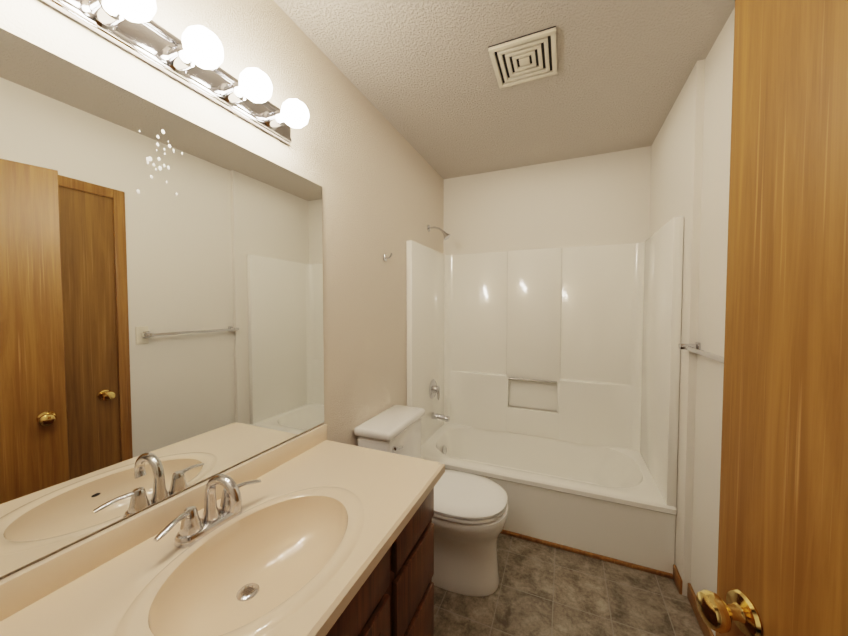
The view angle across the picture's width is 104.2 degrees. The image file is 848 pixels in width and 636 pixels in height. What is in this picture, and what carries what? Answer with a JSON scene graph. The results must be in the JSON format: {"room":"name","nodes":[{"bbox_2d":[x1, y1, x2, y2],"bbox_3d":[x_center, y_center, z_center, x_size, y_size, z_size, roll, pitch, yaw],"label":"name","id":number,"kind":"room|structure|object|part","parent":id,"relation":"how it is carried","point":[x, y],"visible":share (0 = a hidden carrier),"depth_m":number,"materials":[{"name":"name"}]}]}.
{"room":"bathroom","nodes":[
{"label":"bathroom","id":0,"kind":"room"},
{"bbox_2d":[0,0,443,579],"bbox_3d":[-0.428,0.076,1.683,0.120,2.500,3.010,1,2,23],"label":"wall","id":1,"kind":"structure","parent":0,"point":[364,164],"depth_m":1.53,"materials":[{"name":"beige paint"}]},
{"bbox_2d":[0,28,323,576],"bbox_3d":[-0.678,-0.036,0.929,0.006,1.044,1.165,1,2,23],"label":"mirror","id":2,"kind":"object","parent":1,"relation":"attached to","point":[161,303],"visible":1,"depth_m":0.81,"materials":[{"name":"clear glass"}]},
{"bbox_2d":[41,0,308,143],"bbox_3d":[-0.620,-0.697,0.795,0.201,0.114,0.945,1,2,23],"label":"sconce","id":3,"kind":"object","parent":1,"relation":"attached to","point":[154,44],"depth_m":0.85,"materials":[{"name":"silver metal"}]},
{"bbox_3d":[-0.628,-0.681,0.694,0.103,0.088,0.089,0,2,-10],"label":"vanity light bulb","id":4,"kind":"part","parent":3,"relation":"part of","materials":[{"name":"white glass"}]},
{"bbox_3d":[-0.567,-0.685,0.837,0.103,0.088,0.089,0,2,-10],"label":"vanity light bulb","id":5,"kind":"part","parent":3,"relation":"part of","materials":[{"name":"white glass"}]},
{"bbox_3d":[-0.506,-0.690,0.979,0.103,0.088,0.089,0,2,-10],"label":"vanity light bulb","id":6,"kind":"part","parent":3,"relation":"part of","materials":[{"name":"white glass"}]},
{"bbox_3d":[-0.445,-0.695,1.121,0.103,0.088,0.089,0,2,-10],"label":"vanity light bulb","id":7,"kind":"part","parent":3,"relation":"part of","materials":[{"name":"white glass"}]},
{"bbox_2d":[384,253,391,260],"bbox_3d":[-0.211,-0.361,1.956,0.051,0.047,0.030,1,2,23],"label":"robe hook","id":8,"kind":"object","parent":1,"relation":"attached to","point":[385,257],"visible":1,"depth_m":1.95,"materials":[{"name":"silver metal"}]},
{"bbox_2d":[273,0,734,178],"bbox_3d":[0.191,-1.179,0.924,1.820,0.060,3.840,1,2,23],"label":"ceiling","id":9,"kind":"structure","parent":0,"point":[420,75],"depth_m":1.55,"materials":[{"name":"beige paint"}]},
{"bbox_2d":[488,26,556,88],"bbox_3d":[0.453,-1.159,1.488,0.270,0.018,0.270,1,2,23],"label":"ceiling vent","id":10,"kind":"object","parent":9,"relation":"in","point":[525,58],"visible":1,"depth_m":1.46,"materials":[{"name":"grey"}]},
{"bbox_2d":[443,146,650,411],"bbox_3d":[0.977,0.043,2.654,1.700,2.500,0.120,1,2,23],"label":"wall","id":11,"kind":"structure","parent":0,"point":[598,199],"depth_m":2.55,"materials":[{"name":"white paint"}]},
{"bbox_2d":[434,533,703,635],"bbox_3d":[0.191,1.380,1.011,1.820,0.060,3.840,1,2,23],"label":"floor","id":12,"kind":"structure","parent":0,"point":[543,590],"depth_m":1.54,"materials":[{"name":"tile"}]},
{"bbox_2d":[0,424,444,635],"bbox_3d":[-0.414,0.884,0.847,0.578,0.942,1.165,1,2,23],"label":"bathroom vanity","id":13,"kind":"object","parent":12,"relation":"on","point":[314,532],"visible":1,"depth_m":0.85,"materials":[{"name":"beige stone"}]},
{"bbox_2d":[354,405,508,596],"bbox_3d":[0.067,0.940,1.756,0.746,0.768,0.450,1,2,23],"label":"toilet","id":14,"kind":"object","parent":12,"relation":"on","point":[469,518],"visible":0.56,"depth_m":1.61,"materials":[{"name":"white ceramic"}]},
{"bbox_2d":[406,216,683,573],"bbox_3d":[0.724,0.292,2.288,1.527,2.028,0.762,1,2,23],"label":"bathtub","id":15,"kind":"object","parent":12,"relation":"on","point":[583,341],"visible":0.96,"depth_m":2.41,"materials":[{"name":"white plastic"}]},
{"bbox_2d":[649,7,734,635],"bbox_3d":[1.089,0.100,0.970,0.170,2.500,2.890,1,2,23],"label":"wall","id":16,"kind":"structure","parent":0,"point":[713,262],"depth_m":1.50,"materials":[{"name":"white paint"}]},
{"bbox_2d":[501,530,713,635],"bbox_3d":[0.426,1.295,1.585,1.560,0.070,0.854,1,2,23],"label":"baseboard","id":17,"kind":"structure","parent":16,"relation":"attached to","point":[691,596],"depth_m":1.73,"materials":[{"name":"brown wood"}]},
{"bbox_2d":[678,342,723,362],"bbox_3d":[1.105,0.141,1.245,0.074,0.044,0.655,1,2,23],"label":"towel rail","id":18,"kind":"object","parent":16,"relation":"attached to","point":[695,348],"visible":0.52,"depth_m":1.35,"materials":[{"name":"silver metal"}]},
{"bbox_3d":[-0.223,0.132,0.025,1.560,2.500,0.120,1,2,23],"label":"wall","id":19,"kind":"structure","parent":0,"visible":0},
{"bbox_2d":[696,0,847,635],"bbox_3d":[0.542,0.353,0.222,0.175,2.030,0.815,0,2,5],"label":"entry door","id":20,"kind":"structure","parent":19,"relation":"in","point":[782,569],"depth_m":0.50,"materials":[{"name":"brown wood"}]}
]}

